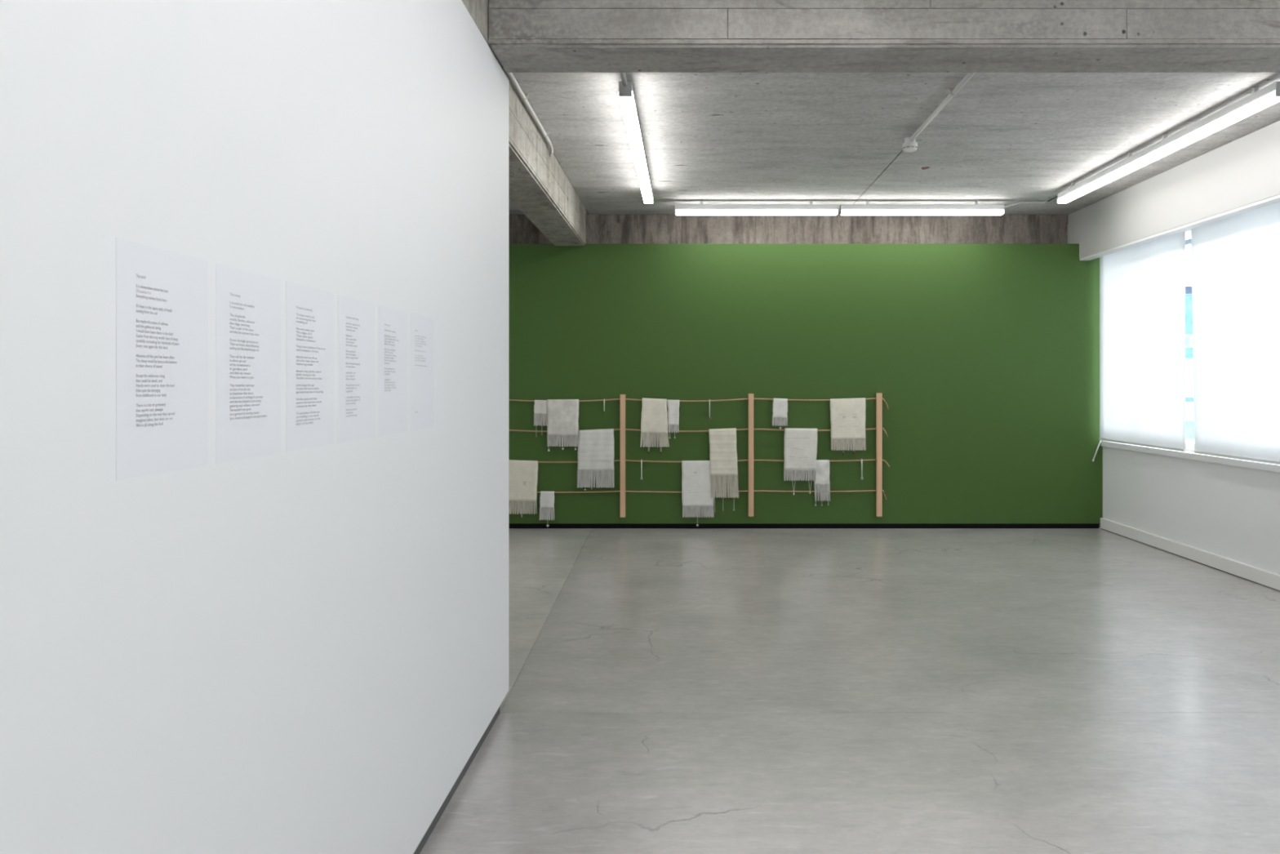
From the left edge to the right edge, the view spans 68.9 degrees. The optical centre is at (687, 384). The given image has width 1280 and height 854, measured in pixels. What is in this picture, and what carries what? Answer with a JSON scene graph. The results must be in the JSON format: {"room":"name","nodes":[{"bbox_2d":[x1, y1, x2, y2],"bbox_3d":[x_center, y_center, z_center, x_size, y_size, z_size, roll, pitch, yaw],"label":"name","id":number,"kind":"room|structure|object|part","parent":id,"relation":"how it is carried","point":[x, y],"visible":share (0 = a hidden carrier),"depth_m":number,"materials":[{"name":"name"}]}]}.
{"room":"museum","nodes":[
{"label":"museum","id":0,"kind":"room"},
{"bbox_2d":[0,0,508,853],"bbox_3d":[-0.866,0.005,0.233,0.170,2.661,7.666,0,0,0],"label":"wall","id":1,"kind":"structure","parent":0,"point":[303,651],"depth_m":1.64,"materials":[{"name":"white paint"}]},
{"bbox_2d":[115,237,208,480],"bbox_3d":[-0.781,-0.034,1.394,0.001,0.332,0.243,0,0,0],"label":"sheet","id":2,"kind":"object","parent":1,"relation":"attached to","point":[162,295],"visible":1,"depth_m":1.38,"materials":[{"name":"paper"}]},
{"bbox_2d":[216,263,280,463],"bbox_3d":[-0.781,-0.034,1.663,0.001,0.332,0.243,0,0,0],"label":"sheet","id":3,"kind":"object","parent":1,"relation":"attached to","point":[248,304],"visible":1,"depth_m":1.65,"materials":[{"name":"paper"}]},
{"bbox_2d":[286,281,333,451],"bbox_3d":[-0.781,-0.034,1.933,0.001,0.332,0.243,0,0,0],"label":"sheet","id":4,"kind":"object","parent":1,"relation":"attached to","point":[309,310],"visible":1,"depth_m":1.92,"materials":[{"name":"paper"}]},
{"bbox_2d":[337,294,374,443],"bbox_3d":[-0.781,-0.034,2.202,0.001,0.332,0.243,0,0,0],"label":"sheet","id":5,"kind":"object","parent":1,"relation":"attached to","point":[356,317],"visible":1,"depth_m":2.19,"materials":[{"name":"paper"}]},
{"bbox_2d":[377,304,407,436],"bbox_3d":[-0.781,-0.034,2.472,0.001,0.332,0.243,0,0,0],"label":"sheet","id":6,"kind":"object","parent":1,"relation":"attached to","point":[392,322],"visible":1,"depth_m":2.45,"materials":[{"name":"paper"}]},
{"bbox_2d":[409,312,434,431],"bbox_3d":[-0.781,-0.034,2.741,0.001,0.332,0.243,0,0,0],"label":"sheet","id":7,"kind":"object","parent":1,"relation":"attached to","point":[421,327],"visible":1,"depth_m":2.73,"materials":[{"name":"paper"}]},
{"bbox_2d":[413,706,499,853],"bbox_3d":[-0.812,1.362,0.165,0.038,0.050,7.530,0,0,0],"label":"baseboard","id":8,"kind":"structure","parent":1,"relation":"attached to","point":[433,824],"depth_m":3.16,"materials":[{"name":"grey paint"}]},
{"bbox_2d":[508,244,1102,523],"bbox_3d":[-0.309,-0.004,9.089,8.582,2.687,0.278,0,0,0],"label":"wall","id":9,"kind":"structure","parent":0,"point":[984,359],"depth_m":8.95,"materials":[{"name":"green paint"}]},
{"bbox_2d":[620,394,625,517],"bbox_3d":[-0.624,0.685,8.923,0.049,1.173,0.052,0,0,0],"label":"wooden post","id":10,"kind":"object","parent":9,"relation":"attached to","point":[622,396],"visible":1,"depth_m":8.90,"materials":[{"name":"brown wood"}]},
{"bbox_2d":[748,393,753,516],"bbox_3d":[0.603,0.678,8.923,0.049,1.172,0.052,0,0,0],"label":"wooden post","id":11,"kind":"object","parent":9,"relation":"attached to","point":[750,395],"visible":1,"depth_m":8.90,"materials":[{"name":"brown wood"}]},
{"bbox_2d":[508,523,1098,528],"bbox_3d":[-0.324,1.363,8.986,8.552,0.048,0.048,0,0,0],"label":"baseboard","id":12,"kind":"structure","parent":9,"relation":"attached to","point":[510,525],"depth_m":8.96,"materials":[{"name":"black paint"}]},
{"bbox_2d":[875,393,882,516],"bbox_3d":[1.829,0.675,8.923,0.049,1.178,0.052,0,0,0],"label":"wooden post","id":13,"kind":"object","parent":9,"relation":"attached to","point":[879,396],"visible":1,"depth_m":8.90,"materials":[{"name":"brown wood"}]},
{"bbox_2d":[1067,120,1279,260],"bbox_3d":[3.804,-1.431,2.813,0.093,0.491,12.827,0,0,0],"label":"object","id":14,"kind":"structure","parent":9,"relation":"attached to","point":[1241,175],"depth_m":7.01,"materials":[{"name":"paint"}]},
{"bbox_3d":[-1.861,0.687,8.923,0.049,1.176,0.053,0,0,0],"label":"wooden post","id":15,"kind":"object","parent":9,"relation":"attached to","visible":0},
{"bbox_2d":[508,397,888,408],"bbox_3d":[0.010,0.183,8.915,3.819,0.113,0.024,0,0,0],"label":"cord","id":16,"kind":"object","parent":15,"relation":"attached to","point":[873,397],"visible":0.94,"depth_m":8.92,"materials":[{"name":"brown fabric"}]},
{"bbox_2d":[533,400,547,438],"bbox_3d":[-1.411,0.337,8.914,0.128,0.373,0.038,0,0,0],"label":"cloth","id":17,"kind":"object","parent":16,"relation":"hanging from","point":[540,406],"visible":1,"depth_m":8.91,"materials":[{"name":"white fabric"}]},
{"bbox_2d":[546,399,578,451],"bbox_3d":[-1.197,0.394,8.915,0.303,0.498,0.053,0,0,0],"label":"cloth","id":18,"kind":"object","parent":16,"relation":"hanging from","point":[562,415],"visible":1,"depth_m":8.90,"materials":[{"name":"white fabric"}]},
{"bbox_2d":[640,398,669,453],"bbox_3d":[-0.317,0.400,8.914,0.280,0.535,0.054,0,0,0],"label":"cloth","id":19,"kind":"object","parent":16,"relation":"hanging from","point":[654,420],"visible":1,"depth_m":8.90,"materials":[{"name":"beige fabric"}]},
{"bbox_2d":[667,400,679,438],"bbox_3d":[-0.139,0.335,8.915,0.116,0.371,0.038,0,0,0],"label":"cloth","id":20,"kind":"object","parent":16,"relation":"hanging from","point":[673,405],"visible":1,"depth_m":8.91,"materials":[{"name":"white fabric"}]},
{"bbox_2d":[708,399,711,419],"bbox_3d":[0.207,0.241,8.917,0.024,0.192,0.033,0,0,0],"label":"tassel","id":21,"kind":"object","parent":16,"relation":"hanging from","point":[709,417],"visible":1,"depth_m":8.91,"materials":[{"name":"white fabric"}]},
{"bbox_2d":[772,398,787,429],"bbox_3d":[0.881,0.284,8.913,0.148,0.298,0.042,0,0,0],"label":"cloth","id":22,"kind":"object","parent":16,"relation":"hanging from","point":[780,409],"visible":1,"depth_m":8.91,"materials":[{"name":"white fabric"}]},
{"bbox_2d":[830,397,866,455],"bbox_3d":[1.530,0.405,8.914,0.339,0.548,0.040,0,0,0],"label":"cloth","id":23,"kind":"object","parent":16,"relation":"hanging from","point":[847,415],"visible":1,"depth_m":8.91,"materials":[{"name":"beige fabric"}]},
{"bbox_2d":[508,427,888,437],"bbox_3d":[0.010,0.464,8.915,3.819,0.095,0.024,0,0,0],"label":"cord","id":24,"kind":"object","parent":15,"relation":"attached to","point":[875,428],"visible":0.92,"depth_m":8.92,"materials":[{"name":"brown fabric"}]},
{"bbox_2d":[577,428,613,490],"bbox_3d":[-0.883,0.722,8.916,0.353,0.591,0.036,0,0,0],"label":"cloth","id":25,"kind":"object","parent":24,"relation":"hanging from","point":[596,446],"visible":1,"depth_m":8.91,"materials":[{"name":"white fabric"}]},
{"bbox_2d":[708,427,738,513],"bbox_3d":[0.344,0.829,8.914,0.286,0.819,0.055,0,0,0],"label":"cloth","id":26,"kind":"object","parent":24,"relation":"hanging from","point":[722,442],"visible":1,"depth_m":8.90,"materials":[{"name":"beige fabric"}]},
{"bbox_2d":[783,427,817,494],"bbox_3d":[1.078,0.739,8.916,0.319,0.636,0.051,0,0,0],"label":"cloth","id":27,"kind":"object","parent":24,"relation":"hanging from","point":[800,449],"visible":1,"depth_m":8.90,"materials":[{"name":"white fabric"}]},
{"bbox_2d":[536,489,886,499],"bbox_3d":[0.000,1.056,8.915,3.798,0.103,0.024,0,0,0],"label":"cord","id":28,"kind":"object","parent":15,"relation":"attached to","point":[761,490],"visible":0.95,"depth_m":8.92,"materials":[{"name":"brown fabric"}]},
{"bbox_2d":[539,491,554,526],"bbox_3d":[-1.350,1.195,8.913,0.143,0.342,0.042,0,0,0],"label":"cloth","id":29,"kind":"object","parent":28,"relation":"hanging from","point":[546,498],"visible":1,"depth_m":8.91,"materials":[{"name":"white fabric"}]},
{"bbox_2d":[537,458,889,466],"bbox_3d":[0.016,0.754,8.915,3.830,0.076,0.024,0,0,0],"label":"cord","id":30,"kind":"object","parent":15,"relation":"attached to","point":[874,459],"visible":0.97,"depth_m":8.92,"materials":[{"name":"brown fabric"}]},
{"bbox_2d":[508,459,537,518],"bbox_3d":[-1.614,1.002,8.915,0.356,0.562,0.037,0,0,0],"label":"cloth","id":31,"kind":"object","parent":30,"relation":"hanging from","point":[522,474],"visible":0.82,"depth_m":8.91,"materials":[{"name":"beige fabric"}]},
{"bbox_2d":[640,459,642,479],"bbox_3d":[-0.444,0.818,8.917,0.024,0.195,0.033,0,0,0],"label":"tassel","id":32,"kind":"object","parent":30,"relation":"hanging from","point":[641,478],"visible":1,"depth_m":8.91,"materials":[{"name":"white fabric"}]},
{"bbox_2d":[681,460,714,526],"bbox_3d":[0.094,1.045,8.916,0.311,0.630,0.037,0,0,0],"label":"cloth","id":33,"kind":"object","parent":30,"relation":"hanging from","point":[695,474],"visible":1,"depth_m":8.91,"materials":[{"name":"white fabric"}]},
{"bbox_2d":[813,459,830,506],"bbox_3d":[1.280,0.944,8.916,0.159,0.438,0.037,0,0,0],"label":"cloth","id":34,"kind":"object","parent":30,"relation":"hanging from","point":[822,482],"visible":1,"depth_m":8.91,"materials":[{"name":"white fabric"}]},
{"bbox_2d":[860,458,862,479],"bbox_3d":[1.663,0.814,8.917,0.024,0.198,0.033,0,0,0],"label":"tassel","id":35,"kind":"object","parent":30,"relation":"hanging from","point":[861,477],"visible":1,"depth_m":8.91,"materials":[{"name":"white fabric"}]},
{"bbox_2d":[419,524,1279,853],"bbox_3d":[-0.284,1.487,2.815,9.032,0.200,13.230,0,0,0],"label":"floor","id":36,"kind":"structure","parent":0,"point":[672,691],"depth_m":4.15,"materials":[{"name":"concrete"}]},
{"bbox_2d":[506,72,1279,214],"bbox_3d":[-0.209,-1.805,2.815,9.182,0.251,13.230,0,0,0],"label":"ceiling","id":37,"kind":"structure","parent":0,"point":[1006,139],"depth_m":6.21,"materials":[{"name":"concrete"}]},
{"bbox_2d":[461,0,503,71],"bbox_3d":[-0.943,-1.508,0.190,0.314,0.364,7.579,0,0,0],"label":"concrete beam","id":38,"kind":"structure","parent":37,"relation":"attached to","point":[477,10],"depth_m":3.53,"materials":[{"name":"grey concrete"}]},
{"bbox_2d":[506,72,553,156],"bbox_3d":[-0.956,-1.640,5.288,0.060,0.077,2.606,0,0,0],"label":"conduit pipe","id":39,"kind":"object","parent":37,"relation":"attached to","point":[523,96],"visible":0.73,"depth_m":5.61,"materials":[{"name":"metal"}]},
{"bbox_2d":[503,71,586,245],"bbox_3d":[-1.135,-1.508,6.475,0.311,0.364,4.990,0,0,0],"label":"concrete beam","id":40,"kind":"structure","parent":37,"relation":"attached to","point":[540,188],"depth_m":6.55,"materials":[{"name":"grey concrete"}]},
{"bbox_3d":[-2.158,-1.684,8.604,2.339,0.004,1.345,0,0,0],"label":"formwork panel","id":41,"kind":"part","parent":37,"relation":"part of","materials":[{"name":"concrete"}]},
{"bbox_2d":[620,72,627,86],"bbox_3d":[-0.346,-1.638,4.503,0.030,0.067,1.037,0,0,1],"label":"conduit pipe","id":42,"kind":"object","parent":37,"relation":"attached to","point":[623,74],"visible":0.27,"depth_m":4.94,"materials":[{"name":"metal"}]},
{"bbox_2d":[618,81,644,162],"bbox_3d":[-0.338,-1.615,5.775,0.076,0.130,1.490,0,0,0],"label":"ceiling lamp","id":43,"kind":"object","parent":37,"relation":"attached to","point":[626,95],"visible":0.99,"depth_m":5.50,"materials":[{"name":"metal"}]},
{"bbox_2d":[634,155,653,203],"bbox_3d":[-0.338,-1.615,7.265,0.076,0.130,1.490,0,0,0],"label":"ceiling lamp","id":44,"kind":"object","parent":37,"relation":"attached to","point":[642,169],"visible":0.72,"depth_m":7.14,"materials":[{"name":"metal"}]},
{"bbox_3d":[0.280,-1.683,8.604,2.524,0.005,1.345,0,0,0],"label":"formwork panel","id":45,"kind":"part","parent":37,"relation":"part of","materials":[{"name":"concrete"}]},
{"bbox_3d":[0.280,-1.683,7.304,2.524,0.005,1.245,0,0,0],"label":"formwork panel","id":46,"kind":"part","parent":37,"relation":"part of","materials":[{"name":"concrete"}]},
{"bbox_3d":[0.280,-1.684,6.044,2.524,0.004,1.265,0,0,0],"label":"formwork panel","id":47,"kind":"part","parent":37,"relation":"part of","materials":[{"name":"concrete"}]},
{"bbox_3d":[0.280,-1.683,4.789,2.524,0.005,1.236,0,0,0],"label":"formwork panel","id":48,"kind":"part","parent":37,"relation":"part of","materials":[{"name":"concrete"}]},
{"bbox_2d":[675,200,838,215],"bbox_3d":[0.625,-1.615,8.520,1.490,0.130,0.076,0,0,0],"label":"ceiling lamp","id":49,"kind":"object","parent":37,"relation":"attached to","point":[680,210],"visible":1,"depth_m":8.49,"materials":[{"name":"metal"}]},
{"bbox_2d":[675,209,837,215],"bbox_3d":[0.625,-1.569,8.520,1.474,0.037,0.076,0,0,0],"label":"diffuser","id":50,"kind":"object","parent":49,"relation":"attached to","point":[678,212],"depth_m":8.48,"materials":[{"name":"white plastic"}]},
{"bbox_2d":[488,0,1279,72],"bbox_3d":[1.698,-1.508,3.816,4.967,0.364,0.328,0,0,0],"label":"concrete beam","id":51,"kind":"structure","parent":37,"relation":"attached to","point":[525,36],"depth_m":3.66,"materials":[{"name":"grey concrete"}]},
{"bbox_2d":[902,136,917,152],"bbox_3d":[1.515,-1.633,6.360,0.105,0.093,0.105,0,0,0],"label":"smoke detector","id":52,"kind":"object","parent":37,"relation":"attached to","point":[908,146],"visible":0.98,"depth_m":6.33,"materials":[{"name":"white plastic"}]},
{"bbox_2d":[840,200,1004,215],"bbox_3d":[2.138,-1.615,8.520,1.490,0.130,0.076,0,0,0],"label":"ceiling lamp","id":53,"kind":"object","parent":37,"relation":"attached to","point":[845,210],"visible":1,"depth_m":8.49,"materials":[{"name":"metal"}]},
{"bbox_2d":[840,209,1004,215],"bbox_3d":[2.138,-1.569,8.520,1.474,0.037,0.076,0,0,0],"label":"diffuser","id":54,"kind":"object","parent":53,"relation":"attached to","point":[843,212],"depth_m":8.48,"materials":[{"name":"white plastic"}]},
{"bbox_2d":[909,72,975,141],"bbox_3d":[1.510,-1.658,5.142,0.056,0.042,2.316,0,0,0],"label":"conduit pipe","id":55,"kind":"object","parent":37,"relation":"attached to","point":[953,91],"visible":0.56,"depth_m":5.45,"materials":[{"name":"metal"}]},
{"bbox_3d":[2.772,-1.683,8.605,2.449,0.006,1.344,0,0,0],"label":"formwork panel","id":56,"kind":"part","parent":37,"relation":"part of","materials":[{"name":"concrete"}]},
{"bbox_2d":[1004,200,1044,208],"bbox_3d":[3.078,-1.642,8.536,0.384,0.071,0.032,0,0,-3],"label":"conduit pipe","id":57,"kind":"object","parent":37,"relation":"attached to","point":[1020,202],"visible":1,"depth_m":8.53,"materials":[{"name":"paint"}]},
{"bbox_3d":[2.772,-1.683,7.304,2.449,0.006,1.245,0,0,0],"label":"formwork panel","id":58,"kind":"part","parent":37,"relation":"part of","materials":[{"name":"concrete"}]},
{"bbox_3d":[2.772,-1.684,6.045,2.449,0.004,1.264,0,0,0],"label":"formwork panel","id":59,"kind":"part","parent":37,"relation":"part of","materials":[{"name":"concrete"}]},
{"bbox_2d":[1057,151,1151,203],"bbox_3d":[3.210,-1.615,7.265,0.076,0.130,1.490,0,0,0],"label":"ceiling lamp","id":60,"kind":"object","parent":37,"relation":"attached to","point":[1133,162],"visible":0.88,"depth_m":7.15,"materials":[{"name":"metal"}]},
{"bbox_3d":[2.772,-1.683,4.790,2.449,0.006,1.234,0,0,0],"label":"formwork panel","id":61,"kind":"part","parent":37,"relation":"part of","materials":[{"name":"concrete"}]},
{"bbox_2d":[1142,81,1279,162],"bbox_3d":[3.210,-1.615,5.775,0.076,0.130,1.490,0,0,0],"label":"ceiling lamp","id":62,"kind":"object","parent":37,"relation":"attached to","point":[1260,100],"visible":1,"depth_m":5.62,"materials":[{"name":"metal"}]},
{"bbox_2d":[1102,446,1279,574],"bbox_3d":[4.082,-0.146,2.675,0.200,3.067,12.550,0,0,0],"label":"wall","id":63,"kind":"structure","parent":0,"point":[1230,512],"depth_m":7.26,"materials":[{"name":"white paint"}]},
{"bbox_2d":[1098,231,1186,451],"bbox_3d":[3.943,-0.450,8.121,0.052,1.965,1.528,0,0,0],"label":"roller blind","id":64,"kind":"object","parent":63,"relation":"attached to","point":[1142,287],"visible":0.83,"depth_m":7.99,"materials":[{"name":"fabric"}]},
{"bbox_2d":[1092,440,1101,461],"bbox_3d":[3.905,0.636,8.905,0.089,0.206,0.015,0,0,0],"label":"blind wand","id":65,"kind":"object","parent":64,"relation":"hanging from","point":[1100,440],"visible":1,"depth_m":8.90,"materials":[{"name":"white plastic"}]},
{"bbox_3d":[3.925,0.522,8.121,0.016,0.022,1.524,0,0,0],"label":"rail","id":66,"kind":"part","parent":64,"relation":"part of","materials":[{"name":"metal"}]},
{"bbox_2d":[1185,229,1194,451],"bbox_3d":[4.112,-0.384,6.560,0.060,1.853,4.720,0,0,0],"label":"window","id":67,"kind":"structure","parent":63,"relation":"in","point":[1188,446],"depth_m":7.61,"materials":[{"name":"white paint"}]},
{"bbox_3d":[4.112,0.513,6.560,0.060,0.060,4.720,0,0,0],"label":"frame rail","id":68,"kind":"part","parent":67,"relation":"part of","materials":[{"name":"white paint"}]},
{"bbox_2d":[1100,517,1279,591],"bbox_3d":[3.970,1.332,2.675,0.024,0.098,12.549,0,0,0],"label":"baseboard","id":69,"kind":"structure","parent":63,"relation":"attached to","point":[1257,575],"depth_m":7.23,"materials":[{"name":"white paint"}]},
{"bbox_2d":[1101,440,1279,472],"bbox_3d":[4.038,0.569,2.675,0.148,0.052,12.549,0,0,0],"label":"trim","id":70,"kind":"structure","parent":63,"relation":"attached to","point":[1189,455],"depth_m":7.25,"materials":[{"name":"white paint"}]},
{"bbox_2d":[1191,201,1279,464],"bbox_3d":[3.943,-0.450,6.208,0.052,1.965,2.136,0,0,0],"label":"roller blind","id":71,"kind":"object","parent":63,"relation":"attached to","point":[1236,259],"visible":0.87,"depth_m":6.65,"materials":[{"name":"fabric"}]},
{"bbox_3d":[3.925,0.522,6.178,0.016,0.022,2.072,0,0,0],"label":"rail","id":72,"kind":"part","parent":71,"relation":"part of","materials":[{"name":"metal"}]},
{"label":"outside","id":73,"kind":"structure","parent":0,"visible":0},
{"bbox_3d":[32.191,2.287,20.000,55.618,0.200,120.000,0,0,0],"label":"ground","id":74,"kind":"structure","parent":73,"visible":0},
{"bbox_2d":[1185,283,1194,443],"bbox_3d":[18.000,-0.528,33.015,18.200,5.430,6.170,0,0,0],"label":"neighbouring building","id":75,"kind":"structure","parent":74,"relation":"on","point":[1189,411],"depth_m":30.02,"materials":[{"name":"white"}]}
]}

